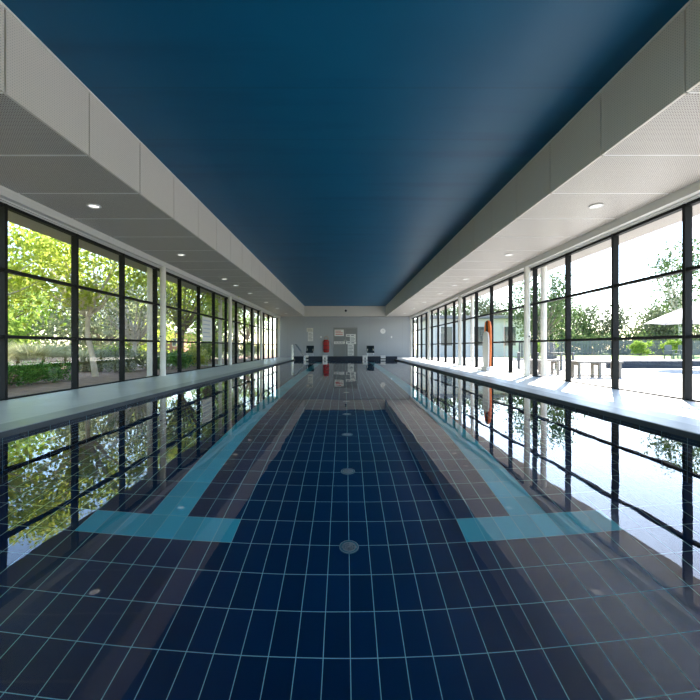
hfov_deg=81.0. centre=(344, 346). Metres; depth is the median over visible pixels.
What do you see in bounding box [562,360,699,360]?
kerb
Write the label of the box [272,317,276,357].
window
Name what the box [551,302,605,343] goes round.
tree
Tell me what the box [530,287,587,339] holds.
tree
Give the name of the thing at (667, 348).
lounge chair
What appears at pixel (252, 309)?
window
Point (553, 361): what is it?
bench
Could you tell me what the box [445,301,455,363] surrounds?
window
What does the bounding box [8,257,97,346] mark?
tree
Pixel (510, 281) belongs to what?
window
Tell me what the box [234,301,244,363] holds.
window
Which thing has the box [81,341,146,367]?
shrub
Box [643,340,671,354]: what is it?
fence panel
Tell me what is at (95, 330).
tree
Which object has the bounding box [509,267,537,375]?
window
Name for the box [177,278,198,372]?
window
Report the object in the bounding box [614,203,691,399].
window
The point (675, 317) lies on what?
parasol
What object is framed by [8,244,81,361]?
tree
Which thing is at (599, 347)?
fence panel
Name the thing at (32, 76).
ceiling bulkhead
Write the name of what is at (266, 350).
ground
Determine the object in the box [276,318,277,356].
window
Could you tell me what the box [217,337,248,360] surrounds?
shrub
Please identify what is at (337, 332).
notice
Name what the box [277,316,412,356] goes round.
wall
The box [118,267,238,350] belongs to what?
tree
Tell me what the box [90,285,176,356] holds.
tree
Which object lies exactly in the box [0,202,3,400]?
window
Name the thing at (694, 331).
hedge
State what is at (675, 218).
roof eave
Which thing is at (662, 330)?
tree
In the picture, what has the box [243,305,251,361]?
window
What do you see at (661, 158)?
ceiling
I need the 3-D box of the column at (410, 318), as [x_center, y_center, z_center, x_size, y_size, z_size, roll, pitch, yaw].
[4.760,-0.665,29.524,0.208,2.860,0.208,0,0,0]
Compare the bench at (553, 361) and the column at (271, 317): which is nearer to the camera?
the bench at (553, 361)
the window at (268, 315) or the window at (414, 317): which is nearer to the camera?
the window at (268, 315)
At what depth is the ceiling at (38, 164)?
6.18 m
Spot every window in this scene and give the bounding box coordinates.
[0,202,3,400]
[0,203,75,399]
[71,234,122,388]
[119,253,155,381]
[152,267,180,375]
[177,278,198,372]
[197,285,213,369]
[212,292,226,366]
[224,297,236,364]
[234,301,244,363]
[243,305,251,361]
[251,308,258,360]
[257,311,263,359]
[263,313,268,358]
[268,315,272,358]
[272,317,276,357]
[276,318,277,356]
[412,318,413,356]
[413,317,417,357]
[417,315,421,358]
[421,313,426,358]
[426,311,432,359]
[431,308,438,360]
[438,305,446,361]
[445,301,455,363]
[453,297,465,364]
[463,292,477,366]
[476,285,492,367]
[491,278,512,372]
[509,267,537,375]
[534,253,570,381]
[567,234,618,388]
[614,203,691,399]
[686,197,699,401]
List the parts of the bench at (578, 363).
seat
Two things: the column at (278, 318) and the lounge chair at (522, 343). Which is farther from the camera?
the column at (278, 318)
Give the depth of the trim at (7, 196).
7.79 m
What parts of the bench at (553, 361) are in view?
seat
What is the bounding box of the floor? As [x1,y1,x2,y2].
[0,357,699,425]
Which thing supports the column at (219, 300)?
on the garden path
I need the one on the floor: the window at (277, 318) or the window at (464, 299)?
the window at (464, 299)
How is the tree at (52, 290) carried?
on the ground at (266, 350)
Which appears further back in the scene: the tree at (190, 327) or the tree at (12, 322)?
the tree at (190, 327)
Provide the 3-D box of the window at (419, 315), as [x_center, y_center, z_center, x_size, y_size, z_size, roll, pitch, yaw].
[4.900,-0.650,26.998,0.110,2.830,1.567,0,0,0]
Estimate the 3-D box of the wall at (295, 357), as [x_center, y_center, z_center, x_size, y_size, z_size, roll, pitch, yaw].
[0.000,1.510,25.525,6.480,1.826,0.250,0,0,0]
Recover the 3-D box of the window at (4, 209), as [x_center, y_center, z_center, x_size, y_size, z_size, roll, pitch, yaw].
[-4.900,-0.650,6.628,0.110,2.830,1.567,0,0,0]
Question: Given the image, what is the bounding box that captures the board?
[477,320,495,370]
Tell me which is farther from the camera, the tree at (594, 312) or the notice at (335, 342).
the tree at (594, 312)
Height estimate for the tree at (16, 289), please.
4.906 m
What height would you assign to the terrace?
0.100 m
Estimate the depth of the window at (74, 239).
7.41 m
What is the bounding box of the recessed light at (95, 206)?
[86,203,101,208]
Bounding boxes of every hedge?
[8,358,80,386]
[530,329,699,354]
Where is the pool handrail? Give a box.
[292,344,304,359]
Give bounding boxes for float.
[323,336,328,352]
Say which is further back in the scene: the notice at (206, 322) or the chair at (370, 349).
the chair at (370, 349)
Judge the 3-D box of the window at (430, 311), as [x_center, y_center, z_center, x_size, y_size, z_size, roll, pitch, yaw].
[4.900,-0.650,23.864,0.110,2.830,1.567,0,0,0]
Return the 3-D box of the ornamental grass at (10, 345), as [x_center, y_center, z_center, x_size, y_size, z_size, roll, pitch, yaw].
[-9.308,0.275,10.432,2.201,1.100,2.140,0,0,0]
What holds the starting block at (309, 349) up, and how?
on the floor
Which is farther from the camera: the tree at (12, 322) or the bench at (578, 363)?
the tree at (12, 322)
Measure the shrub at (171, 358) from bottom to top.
0.850 m
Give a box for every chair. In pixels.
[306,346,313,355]
[367,346,373,355]
[517,342,538,368]
[547,342,574,369]
[663,345,681,358]
[677,345,694,358]
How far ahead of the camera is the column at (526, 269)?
10.66 m
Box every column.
[146,267,151,376]
[159,266,166,375]
[218,296,221,365]
[228,296,231,364]
[253,310,254,359]
[260,310,261,359]
[271,317,271,357]
[278,318,279,356]
[410,318,411,356]
[418,317,419,356]
[428,310,429,359]
[439,309,439,359]
[458,296,461,364]
[470,295,473,364]
[523,266,530,375]
[541,266,546,375]
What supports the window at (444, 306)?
on the floor
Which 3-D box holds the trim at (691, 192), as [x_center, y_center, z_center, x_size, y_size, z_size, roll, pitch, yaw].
[4.825,-2.130,13.150,0.250,0.170,33.500,0,0,0]
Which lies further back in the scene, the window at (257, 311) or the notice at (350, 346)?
the notice at (350, 346)
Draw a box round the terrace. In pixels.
[414,356,699,399]
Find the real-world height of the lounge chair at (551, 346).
0.950 m
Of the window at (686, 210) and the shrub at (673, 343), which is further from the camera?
the shrub at (673, 343)
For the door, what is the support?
in the wall at (293, 329)
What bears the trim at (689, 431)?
on the wall
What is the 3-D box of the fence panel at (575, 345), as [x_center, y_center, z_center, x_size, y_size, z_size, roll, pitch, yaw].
[21.540,0.070,40.000,3.040,1.550,0.080,0,0,0]
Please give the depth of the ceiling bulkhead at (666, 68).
4.75 m
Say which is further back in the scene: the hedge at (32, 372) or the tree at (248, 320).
the tree at (248, 320)
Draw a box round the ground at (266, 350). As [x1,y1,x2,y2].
[10,349,657,363]
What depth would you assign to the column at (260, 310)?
23.19 m
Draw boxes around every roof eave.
[8,211,270,317]
[420,203,699,317]
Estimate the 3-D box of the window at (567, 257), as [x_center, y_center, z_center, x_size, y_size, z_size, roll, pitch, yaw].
[4.900,-0.650,9.761,0.110,2.830,1.567,0,0,0]
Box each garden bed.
[8,366,211,396]
[205,356,275,363]
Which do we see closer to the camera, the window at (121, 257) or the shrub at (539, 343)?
the window at (121, 257)
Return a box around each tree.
[8,222,146,376]
[8,226,86,327]
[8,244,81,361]
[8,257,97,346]
[10,290,54,342]
[21,264,171,354]
[57,256,202,351]
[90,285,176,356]
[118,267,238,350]
[128,305,176,351]
[167,289,250,361]
[172,308,242,350]
[222,309,275,355]
[227,305,259,359]
[433,300,486,314]
[456,294,507,314]
[478,299,532,330]
[500,266,595,357]
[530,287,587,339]
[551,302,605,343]
[571,295,628,353]
[597,297,677,351]
[628,289,693,343]
[640,233,699,355]
[660,302,699,334]
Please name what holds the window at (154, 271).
on the floor
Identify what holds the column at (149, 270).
on the garden bed at (85, 378)
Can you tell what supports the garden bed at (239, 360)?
on the ground at (266, 350)
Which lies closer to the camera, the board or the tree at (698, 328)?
the board
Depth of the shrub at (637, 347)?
37.28 m
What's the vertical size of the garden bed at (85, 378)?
0.070 m
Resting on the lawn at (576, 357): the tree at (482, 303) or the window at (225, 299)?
the tree at (482, 303)
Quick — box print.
[203,320,210,336]
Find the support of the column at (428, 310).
on the floor
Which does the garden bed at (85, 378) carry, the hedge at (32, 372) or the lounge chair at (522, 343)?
the hedge at (32, 372)
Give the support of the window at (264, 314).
on the floor
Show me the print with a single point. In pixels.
(206, 323)
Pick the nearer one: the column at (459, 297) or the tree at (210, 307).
the column at (459, 297)
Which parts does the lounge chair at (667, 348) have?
backrest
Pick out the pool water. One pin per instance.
(295, 529)
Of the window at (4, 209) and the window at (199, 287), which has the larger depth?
the window at (199, 287)
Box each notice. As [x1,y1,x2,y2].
[202,316,211,340]
[308,332,312,340]
[334,341,343,343]
[335,330,343,335]
[346,334,355,336]
[348,344,353,355]
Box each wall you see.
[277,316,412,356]
[294,356,396,359]
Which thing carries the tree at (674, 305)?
on the lawn at (576, 357)
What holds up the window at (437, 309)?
on the floor
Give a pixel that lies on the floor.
(684, 411)
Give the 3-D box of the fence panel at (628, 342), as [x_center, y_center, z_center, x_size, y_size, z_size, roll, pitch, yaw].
[27.580,0.070,40.000,3.040,1.550,0.080,0,0,0]
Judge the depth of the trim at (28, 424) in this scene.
5.24 m
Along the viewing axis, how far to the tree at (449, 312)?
43.38 m
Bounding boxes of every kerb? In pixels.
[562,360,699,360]
[606,361,699,367]
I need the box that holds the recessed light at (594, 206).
[588,203,603,208]
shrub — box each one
[60,334,130,350]
[80,346,159,372]
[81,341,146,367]
[157,350,194,369]
[166,346,211,366]
[188,336,227,362]
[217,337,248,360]
[239,339,265,358]
[530,342,558,355]
[626,340,653,355]
[658,339,681,355]
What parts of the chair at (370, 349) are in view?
backrest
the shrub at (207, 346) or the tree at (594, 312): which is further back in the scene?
the tree at (594, 312)
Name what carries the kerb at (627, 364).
on the ground at (266, 350)
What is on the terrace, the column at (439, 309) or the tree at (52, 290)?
the column at (439, 309)
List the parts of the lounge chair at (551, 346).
backrest, leg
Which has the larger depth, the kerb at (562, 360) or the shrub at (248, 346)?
the shrub at (248, 346)
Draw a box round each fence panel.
[550,339,580,354]
[581,340,610,354]
[619,340,642,354]
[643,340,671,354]
[674,340,699,354]
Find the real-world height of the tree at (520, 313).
7.241 m
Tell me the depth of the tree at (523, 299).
48.45 m
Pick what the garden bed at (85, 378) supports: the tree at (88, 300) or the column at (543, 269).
the tree at (88, 300)
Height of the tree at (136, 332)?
5.425 m
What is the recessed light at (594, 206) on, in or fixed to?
in the ceiling at (661, 158)
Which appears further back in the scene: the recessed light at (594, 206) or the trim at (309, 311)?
the trim at (309, 311)
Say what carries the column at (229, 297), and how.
on the floor
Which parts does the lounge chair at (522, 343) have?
leg, backrest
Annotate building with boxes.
[139,331,196,353]
[414,315,530,356]
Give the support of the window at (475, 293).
on the floor
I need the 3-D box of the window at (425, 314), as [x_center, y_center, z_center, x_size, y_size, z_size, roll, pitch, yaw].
[4.900,-0.650,25.431,0.110,2.830,1.567,0,0,0]
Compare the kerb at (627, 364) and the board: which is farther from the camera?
the kerb at (627, 364)
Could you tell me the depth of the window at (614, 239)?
7.41 m
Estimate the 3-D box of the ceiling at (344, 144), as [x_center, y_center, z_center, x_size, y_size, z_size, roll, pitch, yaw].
[0.000,-3.055,13.250,6.100,0.200,33.700,0,0,0]
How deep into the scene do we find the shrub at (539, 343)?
37.06 m
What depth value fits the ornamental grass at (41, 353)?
12.22 m
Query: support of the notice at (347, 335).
attached to the door
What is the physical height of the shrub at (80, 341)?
1.608 m
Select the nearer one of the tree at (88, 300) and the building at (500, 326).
the tree at (88, 300)
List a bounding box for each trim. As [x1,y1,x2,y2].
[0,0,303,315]
[0,185,280,317]
[0,359,294,438]
[304,306,385,316]
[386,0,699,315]
[395,359,699,440]
[409,180,699,317]
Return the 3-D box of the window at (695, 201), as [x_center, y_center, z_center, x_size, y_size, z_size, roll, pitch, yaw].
[4.900,-0.650,5.061,0.110,2.830,1.567,0,0,0]
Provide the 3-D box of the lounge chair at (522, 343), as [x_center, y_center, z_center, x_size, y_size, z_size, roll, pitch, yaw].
[6.553,0.310,14.709,0.700,0.950,0.740,0,0,20]
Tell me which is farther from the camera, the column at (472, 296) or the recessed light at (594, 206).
the column at (472, 296)
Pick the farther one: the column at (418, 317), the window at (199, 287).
the column at (418, 317)
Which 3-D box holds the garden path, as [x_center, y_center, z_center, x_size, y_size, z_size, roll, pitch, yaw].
[-22.490,0.835,17.800,35.020,0.080,1.600,0,0,0]
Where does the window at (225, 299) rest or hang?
on the floor
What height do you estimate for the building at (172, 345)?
2.650 m
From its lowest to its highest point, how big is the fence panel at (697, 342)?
1.550 m
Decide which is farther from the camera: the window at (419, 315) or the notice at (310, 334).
the notice at (310, 334)
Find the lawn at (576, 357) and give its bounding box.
[513,353,699,359]
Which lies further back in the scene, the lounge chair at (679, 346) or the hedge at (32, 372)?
the lounge chair at (679, 346)
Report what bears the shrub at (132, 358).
on the garden bed at (85, 378)
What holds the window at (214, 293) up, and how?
on the floor
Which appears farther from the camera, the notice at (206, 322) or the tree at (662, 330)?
the tree at (662, 330)
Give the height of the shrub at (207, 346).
1.422 m
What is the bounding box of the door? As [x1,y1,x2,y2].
[333,328,356,355]
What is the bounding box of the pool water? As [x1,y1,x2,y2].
[0,360,699,699]
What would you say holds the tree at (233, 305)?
on the garden bed at (239, 360)
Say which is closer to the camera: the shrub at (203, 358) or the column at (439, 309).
the shrub at (203, 358)
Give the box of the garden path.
[11,364,223,365]
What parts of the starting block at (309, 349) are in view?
backrest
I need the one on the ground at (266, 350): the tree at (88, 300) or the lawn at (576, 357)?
the lawn at (576, 357)
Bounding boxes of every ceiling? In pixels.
[0,92,302,315]
[1,0,688,305]
[387,84,699,315]
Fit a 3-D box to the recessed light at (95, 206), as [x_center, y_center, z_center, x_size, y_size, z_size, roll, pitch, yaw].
[-3.920,-2.193,6.400,0.208,0.021,0.208,0,0,0]
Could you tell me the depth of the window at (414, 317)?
27.78 m
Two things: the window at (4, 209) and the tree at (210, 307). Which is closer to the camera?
the window at (4, 209)
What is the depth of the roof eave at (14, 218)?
8.77 m
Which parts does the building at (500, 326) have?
pane, pane, pane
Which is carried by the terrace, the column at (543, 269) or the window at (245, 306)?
the column at (543, 269)
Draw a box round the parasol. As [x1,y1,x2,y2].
[644,302,699,369]
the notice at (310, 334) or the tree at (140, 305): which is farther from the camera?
the tree at (140, 305)
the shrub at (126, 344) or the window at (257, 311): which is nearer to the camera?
the shrub at (126, 344)
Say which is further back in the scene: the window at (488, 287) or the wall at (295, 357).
the wall at (295, 357)
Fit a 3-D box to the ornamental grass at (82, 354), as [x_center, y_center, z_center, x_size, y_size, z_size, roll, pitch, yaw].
[-8.588,0.425,13.411,2.122,0.800,2.156,0,0,9]
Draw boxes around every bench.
[530,359,560,374]
[571,361,623,377]
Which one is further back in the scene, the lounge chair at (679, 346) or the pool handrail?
the lounge chair at (679, 346)
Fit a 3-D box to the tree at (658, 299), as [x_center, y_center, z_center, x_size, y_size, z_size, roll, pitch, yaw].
[36.141,-2.988,46.407,7.075,8.132,7.779,0,0,6]
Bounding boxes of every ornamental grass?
[8,340,21,360]
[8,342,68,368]
[53,348,108,371]
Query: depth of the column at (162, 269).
10.66 m

